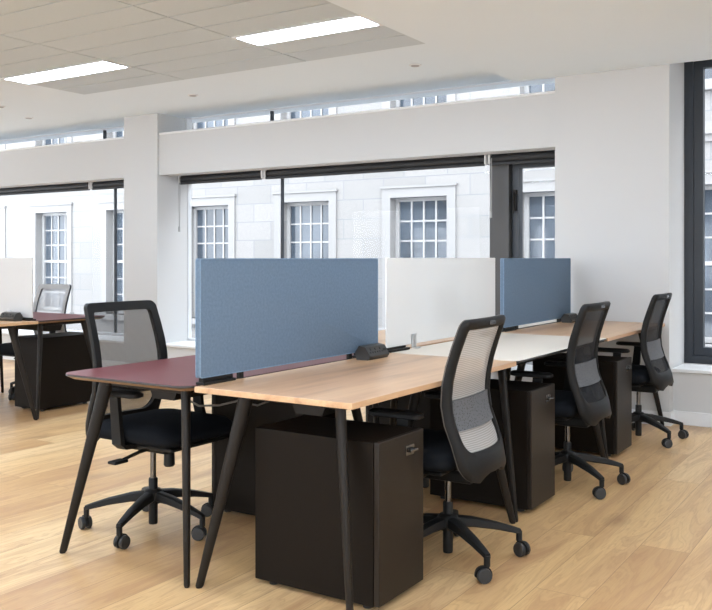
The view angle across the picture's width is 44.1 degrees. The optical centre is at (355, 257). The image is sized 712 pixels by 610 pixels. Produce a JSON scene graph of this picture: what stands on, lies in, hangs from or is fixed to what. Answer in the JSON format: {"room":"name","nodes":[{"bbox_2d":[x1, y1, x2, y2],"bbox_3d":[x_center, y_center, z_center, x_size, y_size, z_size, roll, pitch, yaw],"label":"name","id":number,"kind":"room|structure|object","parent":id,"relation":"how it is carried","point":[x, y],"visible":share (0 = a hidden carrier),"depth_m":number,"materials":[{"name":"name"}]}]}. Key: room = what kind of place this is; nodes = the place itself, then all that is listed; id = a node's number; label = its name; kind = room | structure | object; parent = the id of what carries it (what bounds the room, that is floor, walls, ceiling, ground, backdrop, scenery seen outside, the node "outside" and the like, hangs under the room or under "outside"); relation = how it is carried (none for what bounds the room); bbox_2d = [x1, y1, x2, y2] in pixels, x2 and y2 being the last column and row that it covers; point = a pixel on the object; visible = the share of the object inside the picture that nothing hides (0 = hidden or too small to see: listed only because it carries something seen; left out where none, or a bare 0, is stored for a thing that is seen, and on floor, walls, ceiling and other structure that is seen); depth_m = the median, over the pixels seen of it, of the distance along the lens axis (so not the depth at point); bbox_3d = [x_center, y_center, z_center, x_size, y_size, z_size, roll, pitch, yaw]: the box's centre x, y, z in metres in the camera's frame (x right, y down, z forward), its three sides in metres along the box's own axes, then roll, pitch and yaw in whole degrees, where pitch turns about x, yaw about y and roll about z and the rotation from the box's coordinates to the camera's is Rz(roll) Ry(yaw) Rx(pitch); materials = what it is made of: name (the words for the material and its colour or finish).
{"room":"open-plan office","nodes":[
{"label":"open-plan office","id":0,"kind":"room"},
{"bbox_2d":[0,359,711,609],"bbox_3d":[-2.918,1.281,3.598,17.600,0.120,11.700,0,0,33],"label":"floor","id":1,"kind":"structure","parent":0,"point":[647,544],"depth_m":3.74,"materials":[{"name":"brown wood"}]},
{"bbox_2d":[0,321,37,419],"bbox_3d":[-3.166,0.849,6.699,1.394,0.745,0.696,0,0,33],"label":"desk","id":2,"kind":"object","parent":1,"relation":"on","point":[10,325],"visible":1,"depth_m":6.58,"materials":[{"name":"brown wood"}]},
{"bbox_2d":[0,312,22,320],"bbox_3d":[-2.618,0.443,6.656,0.176,0.066,0.084,0,0,33],"label":"box","id":3,"kind":"object","parent":2,"relation":"on","point":[5,316],"visible":1,"depth_m":6.62,"materials":[{"name":"grey plastic"}]},
{"bbox_2d":[0,258,35,320],"bbox_3d":[-3.012,0.237,7.014,1.330,0.477,0.070,0,0,33],"label":"screen","id":4,"kind":"object","parent":2,"relation":"on","point":[16,274],"visible":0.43,"depth_m":6.75,"materials":[{"name":"white fabric"}]},
{"bbox_2d":[0,284,70,399],"bbox_3d":[-2.815,0.729,7.731,0.611,0.985,0.671,0,0,33],"label":"office chair","id":5,"kind":"object","parent":1,"relation":"on","point":[6,349],"visible":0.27,"depth_m":7.84,"materials":[{"name":"grey fabric"}]},
{"bbox_2d":[0,312,92,418],"bbox_3d":[-2.810,0.849,7.309,1.394,0.745,0.696,0,0,33],"label":"desk","id":6,"kind":"object","parent":1,"relation":"on","point":[46,321],"visible":0.67,"depth_m":7.03,"materials":[{"name":"red"}]},
{"bbox_2d":[15,325,61,330],"bbox_3d":[-2.810,0.558,7.309,0.914,0.054,0.170,0,0,33],"label":"cable tray","id":7,"kind":"object","parent":6,"relation":"on","point":[24,327],"depth_m":7.09,"materials":[{"name":"black metal"}]},
{"bbox_2d":[15,331,92,410],"bbox_3d":[-2.482,0.927,7.274,0.320,0.587,0.567,0,0,33],"label":"pedestal","id":8,"kind":"object","parent":1,"relation":"on","point":[62,352],"visible":0.86,"depth_m":7.10,"materials":[{"name":"black paint"}]},
{"bbox_2d":[78,300,232,548],"bbox_3d":[-0.898,0.712,3.959,0.615,1.018,0.611,0,0,33],"label":"office chair","id":9,"kind":"object","parent":1,"relation":"on","point":[120,332],"visible":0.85,"depth_m":3.94,"materials":[{"name":"black plastic"}]},
{"bbox_2d":[82,515,88,525],"bbox_3d":[-1.222,1.180,3.961,0.017,0.043,0.068,0,0,-39],"label":"hood","id":10,"kind":"object","parent":9,"relation":"attached to","point":[85,518],"depth_m":3.94,"materials":[{"name":"black plastic"}]},
{"bbox_2d":[115,533,127,545],"bbox_3d":[-0.984,1.180,3.691,0.018,0.043,0.068,0,0,33],"label":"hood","id":11,"kind":"object","parent":9,"relation":"attached to","point":[121,539],"depth_m":3.67,"materials":[{"name":"black plastic"}]},
{"bbox_2d":[191,525,206,535],"bbox_3d":[-0.680,1.180,3.807,0.068,0.043,0.017,0,0,4],"label":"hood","id":12,"kind":"object","parent":9,"relation":"attached to","point":[198,530],"depth_m":3.78,"materials":[{"name":"black plastic"}]},
{"bbox_2d":[59,353,362,587],"bbox_3d":[-0.551,0.849,4.021,0.724,0.745,1.394,0,0,33],"label":"desk","id":13,"kind":"object","parent":1,"relation":"on","point":[173,379],"visible":0.56,"depth_m":3.63,"materials":[{"name":"red"}]},
{"bbox_2d":[151,390,205,400],"bbox_3d":[-0.551,0.558,4.021,0.170,0.054,0.914,0,0,33],"label":"cable tray","id":14,"kind":"object","parent":13,"relation":"on","point":[155,394],"depth_m":3.64,"materials":[{"name":"black metal"}]},
{"bbox_2d":[195,258,377,385],"bbox_3d":[-0.245,0.239,3.807,0.044,0.475,1.274,0,0,33],"label":"screen","id":15,"kind":"object","parent":13,"relation":"attached to","point":[251,313],"visible":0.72,"depth_m":3.65,"materials":[{"name":"blue fabric"}]},
{"bbox_2d":[212,394,334,515],"bbox_3d":[-0.392,0.927,4.234,0.567,0.587,0.320,0,0,33],"label":"pedestal","id":16,"kind":"object","parent":1,"relation":"on","point":[241,495],"visible":0.32,"depth_m":4.13,"materials":[{"name":"black paint"}]},
{"bbox_2d":[255,415,422,608],"bbox_3d":[-0.054,0.927,3.280,0.567,0.587,0.320,0,0,33],"label":"pedestal","id":17,"kind":"object","parent":1,"relation":"on","point":[298,531],"visible":1,"depth_m":3.15,"materials":[{"name":"black paint"}]},
{"bbox_2d":[194,353,515,609],"bbox_3d":[0.071,0.849,3.645,0.696,0.745,1.394,0,0,33],"label":"desk","id":18,"kind":"object","parent":1,"relation":"on","point":[338,387],"visible":0.76,"depth_m":3.26,"materials":[{"name":"brown wood"}]},
{"bbox_2d":[292,404,347,415],"bbox_3d":[0.071,0.555,3.645,0.170,0.054,0.914,0,0,33],"label":"cable tray","id":19,"kind":"object","parent":18,"relation":"on","point":[299,409],"depth_m":3.26,"materials":[{"name":"black metal"}]},
{"bbox_2d":[355,343,388,360],"bbox_3d":[0.078,0.443,4.164,0.084,0.066,0.176,0,0,33],"label":"box","id":20,"kind":"object","parent":18,"relation":"on","point":[377,350],"visible":1,"depth_m":4.11,"materials":[{"name":"grey plastic"}]},
{"bbox_2d":[366,389,429,428],"bbox_3d":[0.364,0.927,5.412,0.567,0.587,0.320,0,0,33],"label":"pedestal","id":21,"kind":"object","parent":1,"relation":"on","point":[403,402],"visible":0.03,"depth_m":5.25,"materials":[{"name":"black paint"}]},
{"bbox_2d":[372,330,454,423],"bbox_3d":[0.214,0.849,5.217,0.696,0.745,1.394,0,0,33],"label":"desk","id":22,"kind":"object","parent":1,"relation":"on","point":[381,333],"visible":0.05,"depth_m":4.95,"materials":[{"name":"brown wood"}]},
{"bbox_2d":[368,315,530,583],"bbox_3d":[0.332,0.729,3.602,0.671,0.985,0.611,0,0,30],"label":"office chair","id":23,"kind":"object","parent":1,"relation":"on","point":[470,447],"visible":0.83,"depth_m":3.45,"materials":[{"name":"black plastic"}]},
{"bbox_2d":[474,565,492,576],"bbox_3d":[0.480,1.180,3.306,0.068,0.043,0.017,0,0,-8],"label":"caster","id":24,"kind":"object","parent":23,"relation":"attached to","point":[482,570],"depth_m":3.29,"materials":[{"name":"black plastic"}]},
{"bbox_2d":[516,540,528,552],"bbox_3d":[0.680,1.180,3.599,0.017,0.043,0.068,0,0,-42],"label":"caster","id":25,"kind":"object","parent":23,"relation":"attached to","point":[522,546],"depth_m":3.58,"materials":[{"name":"black plastic"}]},
{"bbox_2d":[430,379,554,511],"bbox_3d":[0.700,0.927,4.447,0.567,0.587,0.320,0,0,33],"label":"pedestal","id":26,"kind":"object","parent":1,"relation":"on","point":[531,404],"visible":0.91,"depth_m":4.27,"materials":[{"name":"black paint"}]},
{"bbox_2d":[392,333,605,521],"bbox_3d":[0.827,0.849,4.823,0.696,0.745,1.394,0,0,33],"label":"desk","id":27,"kind":"object","parent":1,"relation":"on","point":[520,348],"visible":0.32,"depth_m":4.45,"materials":[{"name":"beige laminate"}]},
{"bbox_2d":[385,258,494,352],"bbox_3d":[0.518,0.237,4.986,0.070,0.477,1.350,0,0,33],"label":"screen","id":28,"kind":"object","parent":27,"relation":"attached to","point":[427,299],"visible":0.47,"depth_m":4.83,"materials":[{"name":"white fabric"}]},
{"bbox_2d":[518,319,556,328],"bbox_3d":[0.971,0.849,6.395,0.696,0.745,1.394,0,0,33],"label":"desk","id":29,"kind":"object","parent":1,"relation":"on","point":[554,320],"visible":0.09,"depth_m":6.33,"materials":[{"name":"beige"}]},
{"bbox_2d":[510,301,630,499],"bbox_3d":[1.099,0.729,4.758,0.671,0.985,0.611,0,0,33],"label":"office chair","id":30,"kind":"object","parent":1,"relation":"on","point":[583,401],"visible":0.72,"depth_m":4.60,"materials":[{"name":"black plastic"}]},
{"bbox_2d":[592,486,605,493],"bbox_3d":[1.234,1.180,4.457,0.068,0.043,0.017,0,0,-6],"label":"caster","id":31,"kind":"object","parent":30,"relation":"attached to","point":[598,489],"depth_m":4.44,"materials":[{"name":"black plastic"}]},
{"bbox_2d":[533,353,631,455],"bbox_3d":[1.460,0.927,5.629,0.567,0.587,0.320,0,0,33],"label":"pedestal","id":32,"kind":"object","parent":1,"relation":"on","point":[615,372],"visible":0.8,"depth_m":5.46,"materials":[{"name":"black paint"}]},
{"bbox_2d":[501,321,664,458],"bbox_3d":[1.584,0.849,6.001,0.696,0.745,1.394,0,0,33],"label":"desk","id":33,"kind":"object","parent":1,"relation":"on","point":[611,330],"visible":0.2,"depth_m":5.76,"materials":[{"name":"brown wood"}]},
{"bbox_2d":[500,258,570,331],"bbox_3d":[1.287,0.239,6.192,0.044,0.475,1.284,0,0,33],"label":"screen","id":34,"kind":"object","parent":33,"relation":"attached to","point":[532,290],"visible":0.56,"depth_m":6.09,"materials":[{"name":"blue fabric"}]},
{"bbox_2d":[561,313,577,322],"bbox_3d":[1.594,0.443,6.524,0.084,0.066,0.176,0,0,33],"label":"box","id":35,"kind":"object","parent":33,"relation":"on","point":[568,317],"visible":0.8,"depth_m":6.46,"materials":[{"name":"grey plastic"}]},
{"bbox_2d":[598,293,688,447],"bbox_3d":[1.866,0.729,5.953,0.671,0.985,0.611,0,0,33],"label":"office chair","id":36,"kind":"object","parent":1,"relation":"on","point":[655,375],"visible":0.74,"depth_m":5.80,"materials":[{"name":"black plastic"}]},
{"bbox_2d":[0,63,711,413],"bbox_3d":[0.001,-0.279,8.141,17.600,3.000,0.500,0,0,33],"label":"wall","id":37,"kind":"structure","parent":0,"point":[616,137],"depth_m":6.98,"materials":[{"name":"grey paint"}]},
{"bbox_2d":[2,329,56,335],"bbox_3d":[-4.484,0.908,10.975,4.990,0.025,0.420,0,0,33],"label":"trim","id":38,"kind":"structure","parent":37,"relation":"attached to","point":[21,332],"depth_m":10.56,"materials":[{"name":"white paint"}]},
{"bbox_2d":[0,182,90,195],"bbox_3d":[-4.785,-0.832,11.275,4.124,0.100,0.100,0,0,33],"label":"roller blind","id":39,"kind":"object","parent":37,"relation":"attached to","point":[85,186],"visible":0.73,"depth_m":10.55,"materials":[{"name":"grey fabric"}]},
{"bbox_2d":[0,126,123,141],"bbox_3d":[-4.349,-1.334,11.186,4.990,0.360,0.080,0,0,33],"label":"window","id":40,"kind":"structure","parent":37,"relation":"in","point":[103,129],"depth_m":10.56,"materials":[{"name":"white paint"}]},
{"bbox_2d":[0,137,123,151],"bbox_3d":[-4.535,-1.300,10.895,4.990,0.022,0.190,0,0,33],"label":"trim","id":41,"kind":"structure","parent":37,"relation":"attached to","point":[116,137],"depth_m":10.01,"materials":[{"name":"white paint"}]},
{"bbox_2d":[66,189,116,331],"bbox_3d":[-4.343,0.013,11.195,4.990,1.765,0.058,0,0,33],"label":"window","id":42,"kind":"structure","parent":37,"relation":"in","point":[115,190],"depth_m":10.17,"materials":[{"name":"grey metal"}]},
{"bbox_2d":[91,180,123,189],"bbox_3d":[-2.690,-0.832,9.929,0.804,0.100,0.100,0,0,33],"label":"roller blind","id":43,"kind":"object","parent":37,"relation":"attached to","point":[115,184],"visible":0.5,"depth_m":9.97,"materials":[{"name":"grey fabric"}]},
{"bbox_2d":[166,341,532,371],"bbox_3d":[-0.149,0.908,8.191,4.314,0.025,0.420,0,0,33],"label":"trim","id":44,"kind":"structure","parent":37,"relation":"attached to","point":[179,344],"depth_m":9.01,"materials":[{"name":"white paint"}]},
{"bbox_2d":[159,91,554,134],"bbox_3d":[-0.201,-1.300,8.111,4.314,0.022,0.190,0,0,33],"label":"trim","id":45,"kind":"structure","parent":37,"relation":"attached to","point":[546,92],"depth_m":7.78,"materials":[{"name":"white paint"}]},
{"bbox_2d":[3,356,711,427],"bbox_3d":[0.228,1.171,7.755,16.400,0.100,0.125,0,0,33],"label":"baseboard","id":46,"kind":"structure","parent":37,"relation":"attached to","point":[688,418],"depth_m":6.39,"materials":[{"name":"white paint"}]},
{"bbox_2d":[186,77,554,129],"bbox_3d":[-0.014,-1.334,8.401,4.314,0.360,0.080,0,0,33],"label":"window","id":47,"kind":"structure","parent":37,"relation":"in","point":[188,120],"depth_m":8.47,"materials":[{"name":"white paint"}]},
{"bbox_2d":[187,162,554,363],"bbox_3d":[-0.036,0.013,8.367,4.314,1.765,0.160,0,0,33],"label":"window","id":48,"kind":"structure","parent":37,"relation":"in","point":[506,222],"depth_m":7.47,"materials":[{"name":"grey metal"}]},
{"bbox_2d":[178,170,264,231],"bbox_3d":[-1.395,-0.581,9.091,1.139,0.603,0.112,0,0,33],"label":"roller blind","id":49,"kind":"object","parent":48,"relation":"attached to","point":[245,175],"visible":0.88,"depth_m":9.05,"materials":[{"name":"dark grey fabric"},{"name":"white plastic"}]},
{"bbox_2d":[264,155,489,178],"bbox_3d":[0.116,-0.832,8.127,2.394,0.100,0.100,0,0,33],"label":"roller blind","id":50,"kind":"object","parent":48,"relation":"attached to","point":[477,160],"visible":0.86,"depth_m":8.02,"materials":[{"name":"grey fabric"}]},
{"bbox_2d":[488,150,554,217],"bbox_3d":[1.421,-0.611,7.281,0.664,0.543,0.112,0,0,33],"label":"roller blind","id":51,"kind":"object","parent":48,"relation":"attached to","point":[535,156],"visible":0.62,"depth_m":7.29,"materials":[{"name":"grey fabric"}]},
{"bbox_2d":[672,364,711,374],"bbox_3d":[3.563,0.825,5.855,2.734,0.027,0.335,0,0,33],"label":"trim","id":52,"kind":"structure","parent":37,"relation":"attached to","point":[683,368],"depth_m":6.45,"materials":[{"name":"white paint"}]},
{"bbox_2d":[684,60,711,364],"bbox_3d":[3.709,-0.384,6.083,2.734,2.390,0.085,0,0,33],"label":"window","id":53,"kind":"structure","parent":37,"relation":"in","point":[695,351],"depth_m":6.76,"materials":[{"name":"black metal"}]},
{"bbox_2d":[0,0,711,144],"bbox_3d":[-2.918,-1.562,3.598,17.600,0.305,11.700,0,0,33],"label":"ceiling","id":54,"kind":"structure","parent":0,"point":[174,50],"depth_m":6.21,"materials":[{"name":"white paint"}]},
{"bbox_2d":[0,59,131,84],"bbox_3d":[-2.367,-1.502,7.119,1.252,0.013,0.286,0,0,33],"label":"recessed light","id":55,"kind":"object","parent":54,"relation":"in","point":[100,66],"visible":1,"depth_m":7.10,"materials":[{"name":"white paint"}]},
{"bbox_2d":[231,14,383,46],"bbox_3d":[-0.334,-1.502,5.813,1.037,0.013,0.286,0,0,33],"label":"recessed light","id":56,"kind":"object","parent":54,"relation":"in","point":[353,22],"visible":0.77,"depth_m":5.79,"materials":[{"name":"white paint"}]},
{"bbox_2d":[409,63,420,66],"bbox_3d":[0.463,-1.508,6.882,0.100,0.012,0.100,0,0,33],"label":"sprinkler","id":57,"kind":"object","parent":54,"relation":"attached to","point":[413,64],"visible":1,"depth_m":6.86,"materials":[{"name":"white paint"}]},
{"label":"outside","id":58,"kind":"structure","parent":0,"visible":0},
{"bbox_3d":[3.771,2.471,19.745,65.000,0.100,22.700,0,0,33],"label":"street","id":59,"kind":"object","parent":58,"visible":0},
{"bbox_2d":[0,68,711,365],"bbox_3d":[1.243,-1.679,14.885,50.000,8.200,0.610,0,0,33],"label":"stone building","id":60,"kind":"structure","parent":59,"relation":"on","point":[68,237],"depth_m":16.17,"materials":[{"name":"grey stone"}]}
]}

